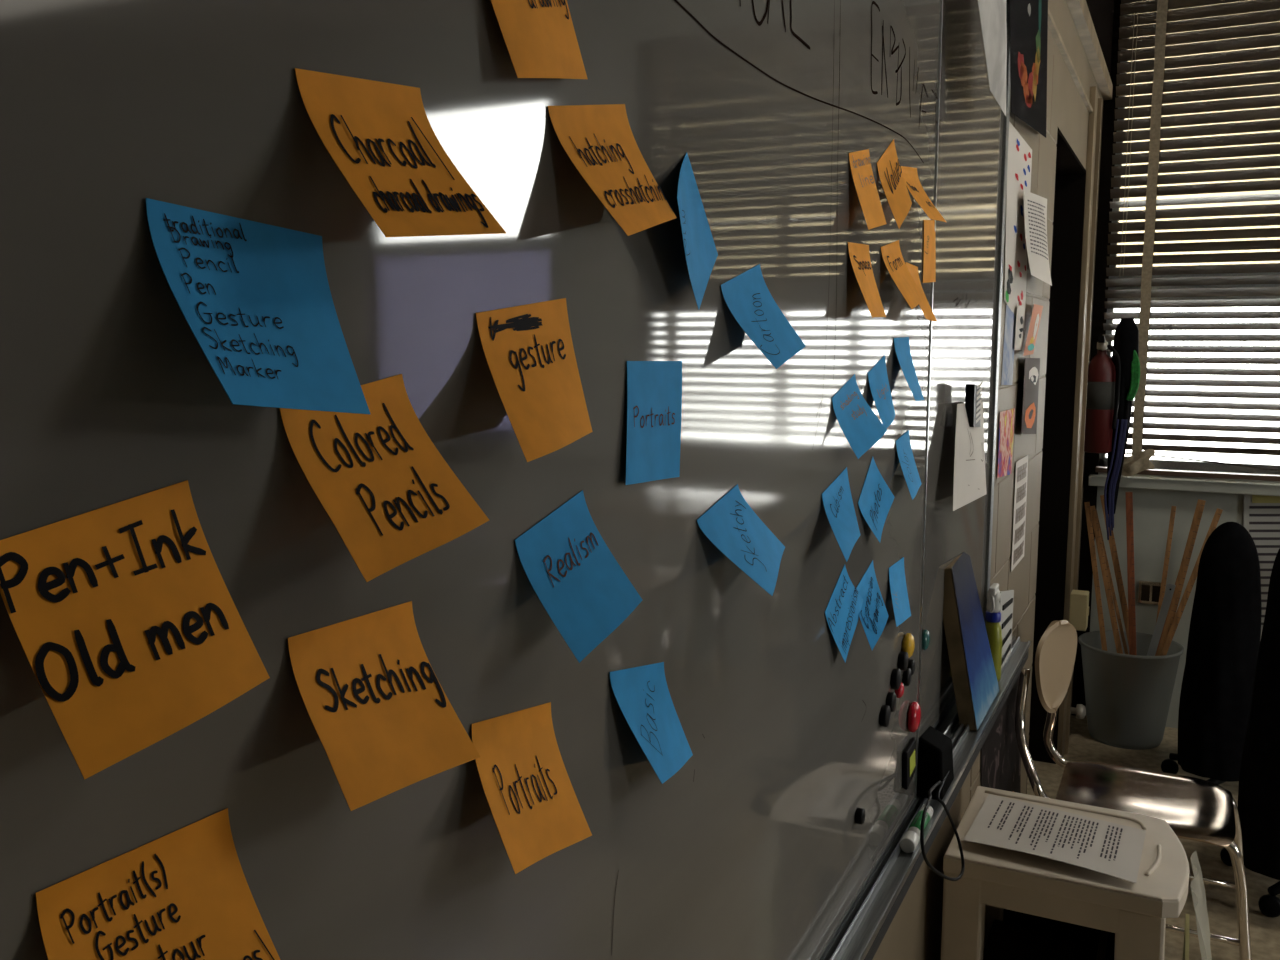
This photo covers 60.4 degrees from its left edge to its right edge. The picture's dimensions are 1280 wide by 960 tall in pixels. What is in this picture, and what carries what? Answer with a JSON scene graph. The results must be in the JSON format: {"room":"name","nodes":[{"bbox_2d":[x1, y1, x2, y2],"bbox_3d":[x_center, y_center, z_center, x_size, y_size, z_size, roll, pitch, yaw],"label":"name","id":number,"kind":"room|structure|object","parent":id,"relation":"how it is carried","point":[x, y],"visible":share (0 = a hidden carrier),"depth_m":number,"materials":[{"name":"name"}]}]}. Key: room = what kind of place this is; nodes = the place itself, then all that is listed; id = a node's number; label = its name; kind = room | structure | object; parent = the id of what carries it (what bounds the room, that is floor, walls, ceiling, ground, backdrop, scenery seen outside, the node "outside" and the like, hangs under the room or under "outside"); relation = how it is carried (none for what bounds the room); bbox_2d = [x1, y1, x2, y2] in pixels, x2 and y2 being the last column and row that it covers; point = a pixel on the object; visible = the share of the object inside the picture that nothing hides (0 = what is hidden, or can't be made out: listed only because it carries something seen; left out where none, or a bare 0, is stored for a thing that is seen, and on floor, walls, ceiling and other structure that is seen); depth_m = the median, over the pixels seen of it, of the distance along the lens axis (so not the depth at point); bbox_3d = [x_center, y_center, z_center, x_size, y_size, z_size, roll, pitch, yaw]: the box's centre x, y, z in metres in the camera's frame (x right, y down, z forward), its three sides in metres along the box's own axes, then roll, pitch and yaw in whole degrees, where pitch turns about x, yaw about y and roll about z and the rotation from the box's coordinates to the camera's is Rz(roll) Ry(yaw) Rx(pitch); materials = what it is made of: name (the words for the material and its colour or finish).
{"room":"art classroom","nodes":[
{"label":"art classroom","id":0,"kind":"room"},
{"bbox_2d":[872,0,1102,959],"bbox_3d":[0.025,-0.148,0.954,0.122,3.050,7.750,4,8,26],"label":"wall","id":1,"kind":"structure","parent":0,"point":[915,931],"depth_m":2.64,"materials":[{"name":"beige paint"}]},
{"bbox_2d":[822,0,1030,959],"bbox_3d":[-0.061,-0.235,0.541,0.082,1.652,3.760,4,8,26],"label":"whiteboard","id":2,"kind":"object","parent":1,"relation":"attached to","point":[973,127],"visible":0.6,"depth_m":1.74,"materials":[{"name":"ceramic"}]},
{"bbox_2d":[0,0,942,959],"bbox_3d":[-0.245,-0.180,0.175,0.018,1.548,2.734,4,8,26],"label":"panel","id":3,"kind":"object","parent":2,"relation":"attached to","point":[755,848],"visible":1,"depth_m":0.54,"materials":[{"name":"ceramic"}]},
{"bbox_2d":[0,480,269,778],"bbox_3d":[-0.152,0.042,0.337,0.032,0.074,0.074,4,8,26],"label":"sticky note","id":4,"kind":"object","parent":3,"relation":"attached to","point":[125,618],"visible":1,"depth_m":0.34,"materials":[{"name":"orange paper"}]},
{"bbox_2d":[36,808,279,959],"bbox_3d":[-0.143,0.156,0.350,0.051,0.070,0.083,4,8,26],"label":"sticky note","id":5,"kind":"object","parent":3,"relation":"attached to","point":[185,893],"visible":1,"depth_m":0.36,"materials":[{"name":"orange paper"}]},
{"bbox_2d":[146,198,369,413],"bbox_3d":[-0.126,-0.057,0.381,0.030,0.072,0.079,4,8,26],"label":"sticky note","id":6,"kind":"object","parent":3,"relation":"attached to","point":[256,299],"visible":1,"depth_m":0.38,"materials":[{"name":"blue paper"}]},
{"bbox_2d":[288,601,479,810],"bbox_3d":[-0.101,0.089,0.442,0.038,0.065,0.079,4,8,26],"label":"sticky note","id":7,"kind":"object","parent":3,"relation":"attached to","point":[384,722],"visible":1,"depth_m":0.44,"materials":[{"name":"orange paper"}]},
{"bbox_2d":[280,374,488,581],"bbox_3d":[-0.098,-0.003,0.437,0.036,0.075,0.082,4,8,26],"label":"sticky note","id":8,"kind":"object","parent":3,"relation":"attached to","point":[385,487],"visible":0.98,"depth_m":0.43,"materials":[{"name":"orange paper"}]},
{"bbox_2d":[295,68,505,236],"bbox_3d":[-0.091,-0.127,0.433,0.038,0.069,0.081,4,8,26],"label":"sticky note","id":9,"kind":"object","parent":3,"relation":"attached to","point":[380,136],"visible":1,"depth_m":0.43,"materials":[{"name":"orange paper"}]},
{"bbox_2d":[471,702,591,873],"bbox_3d":[-0.053,0.152,0.555,0.030,0.077,0.081,4,8,26],"label":"sticky note","id":10,"kind":"object","parent":3,"relation":"attached to","point":[537,813],"visible":0.98,"depth_m":0.55,"materials":[{"name":"orange paper"}]},
{"bbox_2d":[476,298,592,461],"bbox_3d":[-0.045,-0.052,0.537,0.038,0.076,0.099,4,8,26],"label":"sticky note","id":11,"kind":"object","parent":3,"relation":"attached to","point":[528,349],"visible":1,"depth_m":0.54,"materials":[{"name":"orange paper"}]},
{"bbox_2d":[491,0,587,78],"bbox_3d":[-0.050,-0.232,0.533,0.011,0.082,0.093,4,8,26],"label":"sticky note","id":12,"kind":"object","parent":3,"relation":"attached to","point":[540,38],"visible":1,"depth_m":0.53,"materials":[{"name":"orange paper"}]},
{"bbox_2d":[515,490,641,662],"bbox_3d":[-0.030,0.049,0.584,0.033,0.078,0.081,4,8,26],"label":"sticky note","id":13,"kind":"object","parent":3,"relation":"attached to","point":[585,592],"visible":1,"depth_m":0.58,"materials":[{"name":"blue paper"}]},
{"bbox_2d":[548,104,676,235],"bbox_3d":[-0.009,-0.171,0.599,0.034,0.081,0.104,4,8,26],"label":"sticky note","id":14,"kind":"object","parent":3,"relation":"attached to","point":[599,140],"visible":1,"depth_m":0.60,"materials":[{"name":"orange paper"}]},
{"bbox_2d":[610,662,692,783],"bbox_3d":[0.016,0.153,0.707,0.020,0.091,0.114,4,8,26],"label":"sticky note","id":15,"kind":"object","parent":3,"relation":"attached to","point":[642,694],"visible":1,"depth_m":0.70,"materials":[{"name":"blue paper"}]},
{"bbox_2d":[625,361,681,484],"bbox_3d":[0.009,-0.036,0.686,0.004,0.077,0.088,4,8,26],"label":"sticky note","id":16,"kind":"object","parent":3,"relation":"attached to","point":[654,388],"visible":1,"depth_m":0.69,"materials":[{"name":"blue paper"}]},
{"bbox_2d":[677,152,717,308],"bbox_3d":[0.034,-0.160,0.707,0.013,0.101,0.123,2,8,14],"label":"sticky note","id":17,"kind":"object","parent":3,"relation":"attached to","point":[701,254],"visible":1,"depth_m":0.71,"materials":[{"name":"blue paper"}]},
{"bbox_2d":[697,484,784,595],"bbox_3d":[0.087,0.043,0.816,0.038,0.077,0.140,4,8,26],"label":"sticky note","id":18,"kind":"object","parent":3,"relation":"attached to","point":[730,524],"visible":1,"depth_m":0.81,"materials":[{"name":"blue paper"}]},
{"bbox_2d":[721,264,805,368],"bbox_3d":[0.095,-0.123,0.820,0.029,0.079,0.113,4,8,26],"label":"sticky note","id":19,"kind":"object","parent":3,"relation":"attached to","point":[747,296],"visible":1,"depth_m":0.82,"materials":[{"name":"blue paper"}]},
{"bbox_2d":[822,467,859,561],"bbox_3d":[0.188,0.029,1.029,0.032,0.069,0.134,3,8,19],"label":"sticky note","id":20,"kind":"object","parent":3,"relation":"attached to","point":[837,498],"visible":1,"depth_m":1.03,"materials":[{"name":"blue paper"}]},
{"bbox_2d":[825,565,862,662],"bbox_3d":[0.207,0.132,1.101,0.010,0.094,0.119,4,8,26],"label":"sticky note","id":21,"kind":"object","parent":3,"relation":"attached to","point":[844,606],"visible":1,"depth_m":1.09,"materials":[{"name":"blue paper"}]},
{"bbox_2d":[832,374,886,458],"bbox_3d":[0.215,-0.062,1.071,0.028,0.079,0.102,4,8,26],"label":"sticky note","id":22,"kind":"object","parent":3,"relation":"attached to","point":[859,424],"visible":1,"depth_m":1.07,"materials":[{"name":"blue paper"}]},
{"bbox_2d":[848,242,885,316],"bbox_3d":[0.227,-0.197,1.083,0.024,0.074,0.082,4,8,26],"label":"sticky note","id":23,"kind":"object","parent":3,"relation":"attached to","point":[859,254],"visible":1,"depth_m":1.08,"materials":[{"name":"orange paper"}]},
{"bbox_2d":[849,149,886,229],"bbox_3d":[0.222,-0.283,1.070,0.018,0.085,0.082,4,8,26],"label":"sticky note","id":24,"kind":"object","parent":3,"relation":"attached to","point":[860,163],"visible":1,"depth_m":1.07,"materials":[{"name":"orange paper"}]},
{"bbox_2d":[856,560,887,649],"bbox_3d":[0.243,0.129,1.151,0.031,0.070,0.112,4,8,26],"label":"sticky note","id":25,"kind":"object","parent":3,"relation":"attached to","point":[873,614],"visible":1,"depth_m":1.16,"materials":[{"name":"blue paper"}]},
{"bbox_2d":[858,457,894,541],"bbox_3d":[0.253,0.021,1.176,0.014,0.092,0.102,4,8,26],"label":"sticky note","id":26,"kind":"object","parent":3,"relation":"attached to","point":[876,499],"visible":1,"depth_m":1.18,"materials":[{"name":"blue paper"}]},
{"bbox_2d":[868,355,894,428],"bbox_3d":[0.261,-0.094,1.169,0.020,0.076,0.071,4,8,26],"label":"sticky note","id":27,"kind":"object","parent":3,"relation":"attached to","point":[877,376],"visible":0.98,"depth_m":1.17,"materials":[{"name":"blue paper"}]},
{"bbox_2d":[879,705,890,726],"bbox_3d":[0.285,0.275,1.282,0.008,0.025,0.025,4,8,26],"label":"round magnet","id":28,"kind":"object","parent":3,"relation":"attached to","point":[885,711],"visible":1,"depth_m":1.27,"materials":[{"name":"black plastic"}]},
{"bbox_2d":[877,139,911,228],"bbox_3d":[0.268,-0.310,1.147,0.028,0.103,0.082,4,8,26],"label":"sticky note","id":29,"kind":"object","parent":3,"relation":"attached to","point":[893,183],"visible":1,"depth_m":1.15,"materials":[{"name":"orange paper"}]},
{"bbox_2d":[890,668,901,689],"bbox_3d":[0.308,0.239,1.322,0.008,0.025,0.025,4,8,26],"label":"round magnet","id":30,"kind":"object","parent":3,"relation":"attached to","point":[895,681],"visible":1,"depth_m":1.31,"materials":[{"name":"black plastic"}]},
{"bbox_2d":[889,557,910,626],"bbox_3d":[0.308,0.133,1.299,0.015,0.069,0.088,4,8,26],"label":"sticky note","id":31,"kind":"object","parent":3,"relation":"attached to","point":[899,594],"visible":1,"depth_m":1.30,"materials":[{"name":"blue paper"}]},
{"bbox_2d":[881,240,924,308],"bbox_3d":[0.287,-0.224,1.192,0.033,0.078,0.087,4,8,26],"label":"sticky note","id":32,"kind":"object","parent":3,"relation":"attached to","point":[892,256],"visible":1,"depth_m":1.19,"materials":[{"name":"orange paper"}]},
{"bbox_2d":[897,651,908,670],"bbox_3d":[0.322,0.222,1.348,0.009,0.023,0.023,4,8,26],"label":"round magnet","id":33,"kind":"object","parent":3,"relation":"attached to","point":[903,658],"visible":0.96,"depth_m":1.34,"materials":[{"name":"black plastic"}]},
{"bbox_2d":[902,633,914,657],"bbox_3d":[0.334,0.206,1.367,0.012,0.032,0.032,4,8,26],"label":"round magnet","id":34,"kind":"object","parent":3,"relation":"attached to","point":[908,643],"visible":0.94,"depth_m":1.36,"materials":[{"name":"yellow plastic"}]},
{"bbox_2d":[896,430,921,499],"bbox_3d":[0.318,-0.018,1.292,0.022,0.075,0.070,4,8,26],"label":"sticky note","id":35,"kind":"object","parent":3,"relation":"attached to","point":[903,445],"visible":1,"depth_m":1.29,"materials":[{"name":"blue paper"}]},
{"bbox_2d":[894,337,923,400],"bbox_3d":[0.312,-0.127,1.261,0.026,0.074,0.073,4,8,26],"label":"sticky note","id":36,"kind":"object","parent":3,"relation":"attached to","point":[902,347],"visible":1,"depth_m":1.26,"materials":[{"name":"blue paper"}]},
{"bbox_2d":[903,737,915,789],"bbox_3d":[0.348,0.365,1.419,0.007,0.056,0.056,4,8,26],"label":"clip","id":37,"kind":"object","parent":3,"relation":"attached to","point":[909,753],"visible":1,"depth_m":1.41,"materials":[{"name":"black plastic"}]},
{"bbox_2d":[907,701,920,731],"bbox_3d":[0.355,0.306,1.421,0.013,0.040,0.040,4,8,26],"label":"round magnet","id":38,"kind":"object","parent":3,"relation":"attached to","point":[914,711],"visible":1,"depth_m":1.41,"materials":[{"name":"red plastic"}]},
{"bbox_2d":[906,262,936,321],"bbox_3d":[0.331,-0.220,1.289,0.024,0.067,0.068,4,8,26],"label":"sticky note","id":39,"kind":"object","parent":3,"relation":"attached to","point":[925,307],"visible":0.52,"depth_m":1.30,"materials":[{"name":"orange paper"}]},
{"bbox_2d":[901,166,945,221],"bbox_3d":[0.323,-0.326,1.250,0.034,0.066,0.091,4,8,26],"label":"sticky note","id":40,"kind":"object","parent":3,"relation":"attached to","point":[910,174],"visible":0.94,"depth_m":1.25,"materials":[{"name":"orange paper"}]},
{"bbox_2d":[923,220,935,282],"bbox_3d":[0.359,-0.284,1.363,0.003,0.081,0.067,4,8,26],"label":"sticky note","id":41,"kind":"object","parent":3,"relation":"attached to","point":[929,259],"visible":1,"depth_m":1.36,"materials":[{"name":"orange paper"}]},
{"bbox_2d":[900,805,932,852],"bbox_3d":[0.354,0.444,1.405,0.020,0.020,0.115,4,8,26],"label":"marker","id":42,"kind":"object","parent":2,"relation":"on","point":[909,841],"visible":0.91,"depth_m":1.37,"materials":[{"name":"white plastic"}]},
{"bbox_2d":[822,636,1029,959],"bbox_3d":[-0.061,0.549,0.642,0.080,0.023,3.760,4,8,26],"label":"marker tray","id":43,"kind":"object","parent":2,"relation":"on","point":[859,934],"depth_m":1.35,"materials":[{"name":"metal"}]},
{"bbox_2d":[916,726,964,880],"bbox_3d":[0.382,0.442,1.435,0.072,0.171,0.272,4,8,26],"label":"power adapter","id":44,"kind":"object","parent":2,"relation":"on","point":[935,772],"visible":1,"depth_m":1.49,"materials":[{"name":"black plastic"}]},
{"bbox_2d":[953,402,986,510],"bbox_3d":[0.542,-0.042,1.798,0.018,0.175,0.344,4,8,26],"label":"sketch","id":45,"kind":"object","parent":2,"relation":"attached to","point":[969,479],"visible":0.88,"depth_m":1.75,"materials":[{"name":"white paper"}]},
{"bbox_2d":[943,552,999,730],"bbox_3d":[0.554,0.261,1.879,0.092,0.268,0.230,4,8,26],"label":"canvas painting","id":46,"kind":"object","parent":2,"relation":"on","point":[975,683],"visible":0.87,"depth_m":1.80},
{"bbox_2d":[965,381,982,426],"bbox_3d":[0.541,-0.121,1.785,0.014,0.076,0.072,4,8,26],"label":"clip","id":47,"kind":"object","parent":2,"relation":"attached to","point":[973,394],"visible":0.98,"depth_m":1.76,"materials":[{"name":"black plastic"}]},
{"bbox_2d":[978,0,1006,115],"bbox_3d":[0.510,-0.670,1.574,0.015,0.225,0.379,3,8,25],"label":"drawing","id":48,"kind":"object","parent":2,"relation":"attached to","point":[992,13],"visible":1,"depth_m":1.57,"materials":[{"name":"white paper"}]},
{"bbox_2d":[985,583,1001,681],"bbox_3d":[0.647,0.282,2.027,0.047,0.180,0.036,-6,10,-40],"label":"spray bottle","id":49,"kind":"object","parent":2,"relation":"on","point":[993,614],"visible":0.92,"depth_m":2.02,"materials":[{"name":"yellow plastic"}]},
{"bbox_2d":[999,590,1013,669],"bbox_3d":[0.699,0.278,2.102,0.006,0.167,0.174,4,8,26],"label":"file holder","id":50,"kind":"object","parent":2,"relation":"attached to","point":[1007,597],"visible":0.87,"depth_m":2.10,"materials":[{"name":"white paper"}]},
{"bbox_2d":[981,674,1020,792],"bbox_3d":[0.862,0.658,2.609,0.002,0.548,0.744,4,8,26],"label":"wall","id":51,"kind":"structure","parent":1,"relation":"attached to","point":[1000,754],"depth_m":2.60,"materials":[{"name":"grey paint"}]},
{"bbox_2d":[997,408,1014,477],"bbox_3d":[0.786,-0.077,2.355,0.004,0.150,0.218,4,8,26],"label":"print","id":52,"kind":"object","parent":1,"relation":"attached to","point":[1007,418],"visible":1,"depth_m":2.33},
{"bbox_2d":[1001,305,1015,384],"bbox_3d":[0.781,-0.290,2.323,0.004,0.183,0.176,4,8,26],"label":"photo strip","id":53,"kind":"object","parent":1,"relation":"attached to","point":[1010,319],"visible":0.97,"depth_m":2.31,"materials":[{"name":"white paper"}]},
{"bbox_2d":[1004,121,1031,328],"bbox_3d":[0.798,-0.521,2.322,0.006,0.402,0.360,4,8,26],"label":"sheet","id":54,"kind":"object","parent":1,"relation":"attached to","point":[1019,165],"visible":0.85,"depth_m":2.29,"materials":[{"name":"white paper"}]},
{"bbox_2d":[1024,190,1051,285],"bbox_3d":[0.891,-0.545,2.453,0.021,0.204,0.394,4,8,26],"label":"notice","id":55,"kind":"object","parent":54,"relation":"attached to","point":[1035,206],"visible":1,"depth_m":2.40,"materials":[{"name":"white paper"}]},
{"bbox_2d":[1014,305,1023,349],"bbox_3d":[0.827,-0.332,2.392,0.006,0.099,0.124,4,8,26],"label":"card","id":56,"kind":"object","parent":1,"relation":"attached to","point":[1018,343],"visible":1,"depth_m":2.38,"materials":[{"name":"white paper"}]},
{"bbox_2d":[1011,455,1027,571],"bbox_3d":[0.907,0.074,2.619,0.004,0.257,0.221,4,8,26],"label":"sheet","id":57,"kind":"object","parent":1,"relation":"attached to","point":[1019,519],"visible":1,"depth_m":2.60,"materials":[{"name":"white paper"}]},
{"bbox_2d":[1009,0,1047,137],"bbox_3d":[0.798,-0.895,2.243,0.002,0.359,0.626,4,8,26],"label":"drawing","id":58,"kind":"object","parent":1,"relation":"attached to","point":[1028,18],"visible":1,"depth_m":2.24,"materials":[{"name":"black paper"}]},
{"bbox_2d":[1021,358,1039,433],"bbox_3d":[0.923,-0.193,2.590,0.005,0.191,0.284,4,8,26],"label":"card","id":59,"kind":"object","parent":1,"relation":"attached to","point":[1032,365],"visible":1,"depth_m":2.56,"materials":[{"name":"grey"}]},
{"bbox_2d":[1023,304,1042,355],"bbox_3d":[0.909,-0.346,2.534,0.005,0.116,0.316,4,8,26],"label":"artwork","id":60,"kind":"object","parent":1,"relation":"attached to","point":[1037,309],"visible":1,"depth_m":2.51,"materials":[{"name":"brown paper"}]},
{"bbox_2d":[1026,128,1085,793],"bbox_3d":[1.231,0.037,3.425,0.126,2.050,0.870,4,8,26],"label":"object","id":61,"kind":"structure","parent":1,"relation":"attached to","point":[1070,174],"depth_m":3.76,"materials":[{"name":"black paint"}]},
{"bbox_2d":[1048,8,1092,112],"bbox_3d":[1.158,-1.131,2.973,0.012,0.012,1.670,4,8,26],"label":"trim","id":62,"kind":"structure","parent":1,"relation":"attached to","point":[1052,26],"depth_m":2.94,"materials":[{"name":"beige wood"}]},
{"bbox_2d":[1069,590,1088,630],"bbox_3d":[1.542,0.457,3.859,0.061,0.130,0.070,4,8,26],"label":"thermostat box","id":63,"kind":"object","parent":1,"relation":"attached to","point":[1079,599],"visible":0.89,"depth_m":3.83,"materials":[{"name":"beige plastic"}]},
{"bbox_2d":[1057,86,1101,756],"bbox_3d":[1.542,-0.157,3.869,0.018,2.320,0.240,4,8,26],"label":"trim","id":64,"kind":"structure","parent":1,"relation":"attached to","point":[1094,95],"depth_m":3.75,"materials":[{"name":"beige wood"}]},
{"bbox_2d":[1066,0,1112,99],"bbox_3d":[1.213,-1.305,3.041,0.030,0.050,2.380,4,8,26],"label":"trim","id":65,"kind":"structure","parent":1,"relation":"attached to","point":[1079,10],"depth_m":3.36,"materials":[{"name":"beige wood"}]},
{"bbox_2d":[1086,0,1113,75],"bbox_3d":[1.208,-1.638,3.001,0.020,0.620,2.380,4,8,26],"label":"trim","id":66,"kind":"structure","parent":1,"relation":"attached to","point":[1101,11],"depth_m":3.75,"materials":[{"name":"black paint"}]},
{"bbox_2d":[1084,336,1120,452],"bbox_3d":[1.679,-0.312,4.018,0.109,0.425,0.116,-1,7,-4],"label":"fire extinguisher","id":67,"kind":"object","parent":1,"relation":"attached to","point":[1100,422],"visible":0.91,"depth_m":3.99,"materials":[{"name":"red paint"}]},
{"bbox_2d":[1104,318,1139,539],"bbox_3d":[1.768,-0.183,4.045,0.098,0.814,0.089,2,8,17],"label":"bundle","id":68,"kind":"object","parent":67,"relation":"hanging from","point":[1126,336],"visible":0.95,"depth_m":4.00,"materials":[{"name":"black fabric"}]},
{"bbox_2d":[1027,715,1279,959],"bbox_3d":[2.046,1.550,0.101,7.850,0.100,7.850,4,8,26],"label":"floor","id":69,"kind":"structure","parent":0,"point":[1211,908],"depth_m":3.04,"materials":[{"name":"brown wood"}]},
{"bbox_2d":[941,786,1189,959],"bbox_3d":[0.739,0.933,1.929,0.366,0.654,0.320,4,8,26],"label":"cabinet","id":70,"kind":"object","parent":69,"relation":"on","point":[996,883],"visible":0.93,"depth_m":1.80,"materials":[{"name":"beige paint"}]},
{"bbox_2d":[963,794,1145,882],"bbox_3d":[0.709,0.601,1.873,0.273,0.008,0.244,4,8,26],"label":"handout","id":71,"kind":"object","parent":70,"relation":"on","point":[1109,848],"visible":1,"depth_m":1.86,"materials":[{"name":"white paper"}]},
{"bbox_2d":[1078,630,1183,749],"bbox_3d":[1.833,0.792,4.138,0.362,0.370,0.362,4,8,26],"label":"waste bin","id":72,"kind":"object","parent":69,"relation":"on","point":[1128,697],"visible":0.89,"depth_m":4.03,"materials":[{"name":"grey plastic"}]},
{"bbox_2d":[1084,502,1106,650],"bbox_3d":[1.728,0.519,4.124,0.017,0.858,0.218,-3,8,-21],"label":"wooden stick","id":73,"kind":"object","parent":72,"relation":"in","point":[1087,504],"visible":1,"depth_m":4.13,"materials":[{"name":"brown wood"}]},
{"bbox_2d":[1090,506,1122,653],"bbox_3d":[1.773,0.528,4.117,0.017,0.843,0.272,-4,8,-27],"label":"wooden stick","id":74,"kind":"object","parent":72,"relation":"in","point":[1093,510],"visible":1,"depth_m":4.13,"materials":[{"name":"brown wood"}]},
{"bbox_2d":[1096,510,1128,654],"bbox_3d":[1.801,0.536,4.128,0.011,0.823,0.280,-4,8,-30],"label":"wooden stick","id":75,"kind":"object","parent":72,"relation":"in","point":[1103,545],"visible":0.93,"depth_m":4.14,"materials":[{"name":"brown wood"}]},
{"bbox_2d":[1100,495,1136,653],"bbox_3d":[1.826,0.507,4.132,0.018,0.882,0.281,-4,8,-28],"label":"wooden stick","id":76,"kind":"object","parent":72,"relation":"in","point":[1112,544],"visible":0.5,"depth_m":4.15,"materials":[{"name":"brown wood"}]},
{"bbox_2d":[1125,492,1136,654],"bbox_3d":[1.823,0.501,4.076,0.024,0.904,0.169,0,7,-2],"label":"wooden stick","id":77,"kind":"object","parent":72,"relation":"in","point":[1129,495],"visible":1,"depth_m":4.08,"materials":[{"name":"brown wood"}]},
{"bbox_2d":[1147,583,1175,655],"bbox_3d":[1.859,0.666,4.019,0.150,0.594,0.009,1,7,8],"label":"ruler","id":78,"kind":"object","parent":72,"relation":"in","point":[1170,589],"visible":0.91,"depth_m":3.99,"materials":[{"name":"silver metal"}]},
{"bbox_2d":[1155,506,1175,655],"bbox_3d":[1.911,0.527,4.055,0.158,0.858,0.017,-7,10,-42],"label":"wooden stick","id":79,"kind":"object","parent":72,"relation":"in","point":[1173,508],"visible":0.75,"depth_m":4.05,"materials":[{"name":"brown wood"}]},
{"bbox_2d":[1156,499,1205,655],"bbox_3d":[1.946,0.516,4.041,0.254,0.888,0.024,-3,8,-20],"label":"wooden stick","id":80,"kind":"object","parent":72,"relation":"in","point":[1200,505],"visible":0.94,"depth_m":4.03,"materials":[{"name":"brown wood"}]},
{"bbox_2d":[1160,508,1222,655],"bbox_3d":[1.950,0.531,4.013,0.300,0.864,0.017,0,7,-3],"label":"wooden stick","id":81,"kind":"object","parent":72,"relation":"in","point":[1218,512],"visible":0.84,"depth_m":4.00,"materials":[{"name":"brown wood"}]},
{"bbox_2d":[1015,620,1251,959],"bbox_3d":[1.161,0.762,2.574,0.544,0.829,0.370,4,8,26],"label":"chair","id":82,"kind":"object","parent":69,"relation":"on","point":[1195,809],"visible":0.86,"depth_m":2.59,"materials":[{"name":"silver metal"}]},
{"bbox_2d":[1161,522,1261,784],"bbox_3d":[2.004,0.577,3.571,0.528,0.938,0.496,1,7,8],"label":"office chair","id":83,"kind":"object","parent":69,"relation":"on","point":[1223,644],"visible":0.84,"depth_m":3.37,"materials":[{"name":"black fabric"}]},
{"bbox_2d":[1220,548,1279,917],"bbox_3d":[1.852,0.600,2.894,0.512,1.065,0.552,4,8,26],"label":"office chair","id":84,"kind":"object","parent":69,"relation":"on","point":[1259,776],"visible":0.89,"depth_m":2.79,"materials":[{"name":"black fabric"}]},
{"bbox_2d":[1086,472,1279,728],"bbox_3d":[4.480,-0.408,2.962,6.250,3.050,0.150,4,8,26],"label":"wall","id":85,"kind":"structure","parent":0,"point":[1151,507],"depth_m":4.22,"materials":[{"name":"grey paint"}]},
{"bbox_2d":[1071,0,1120,715],"bbox_3d":[1.757,-0.569,4.215,0.050,3.050,0.020,4,8,26],"label":"trim","id":86,"kind":"structure","parent":85,"relation":"attached to","point":[1085,579],"depth_m":4.18,"materials":[{"name":"black paint"}]},
{"bbox_2d":[1138,580,1160,604],"bbox_3d":[1.970,0.435,4.240,0.090,0.090,0.015,4,8,26],"label":"wall outlet","id":87,"kind":"object","parent":85,"relation":"attached to","point":[1148,591],"visible":0.73,"depth_m":4.24,"materials":[{"name":"beige plastic"}]},
{"bbox_2d":[1088,474,1279,495],"bbox_3d":[3.455,0.108,3.420,3.830,0.040,0.070,4,8,26],"label":"trim","id":88,"kind":"structure","parent":85,"relation":"attached to","point":[1141,482],"depth_m":4.08,"materials":[{"name":"grey paint"}]},
{"bbox_2d":[1099,3,1279,474],"bbox_3d":[2.704,-0.885,3.794,2.020,1.815,0.070,4,8,26],"label":"window","id":89,"kind":"structure","parent":85,"relation":"in","point":[1168,464],"depth_m":4.14,"materials":[{"name":"metal"}]},
{"bbox_2d":[1095,0,1279,480],"bbox_3d":[2.629,-0.863,3.658,1.990,1.805,0.083,4,8,26],"label":"blind","id":90,"kind":"object","parent":89,"relation":"attached to","point":[1139,462],"visible":0.92,"depth_m":3.97,"materials":[{"name":"plastic"}]},
{"bbox_2d":[1117,0,1279,266],"bbox_3d":[2.593,-1.385,4.444,3.550,1.191,1.004,4,8,26],"label":"awning","id":91,"kind":"object","parent":85,"relation":"attached to","point":[1264,191],"visible":0.02,"depth_m":4.72,"materials":[{"name":"beige fabric"}]},
{"bbox_2d":[1244,494,1279,639],"bbox_3d":[2.323,0.325,4.044,0.213,0.562,0.006,4,8,26],"label":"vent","id":92,"kind":"object","parent":85,"relation":"attached to","point":[1261,512],"visible":0.33,"depth_m":4.04,"materials":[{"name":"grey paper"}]},
{"label":"outside","id":93,"kind":"structure","parent":0,"visible":0},
{"bbox_2d":[1106,375,1279,463],"bbox_3d":[18.686,-1.639,26.955,70.000,0.050,55.100,4,8,26],"label":"ground","id":94,"kind":"structure","parent":93,"point":[1222,457],"depth_m":23.91,"materials":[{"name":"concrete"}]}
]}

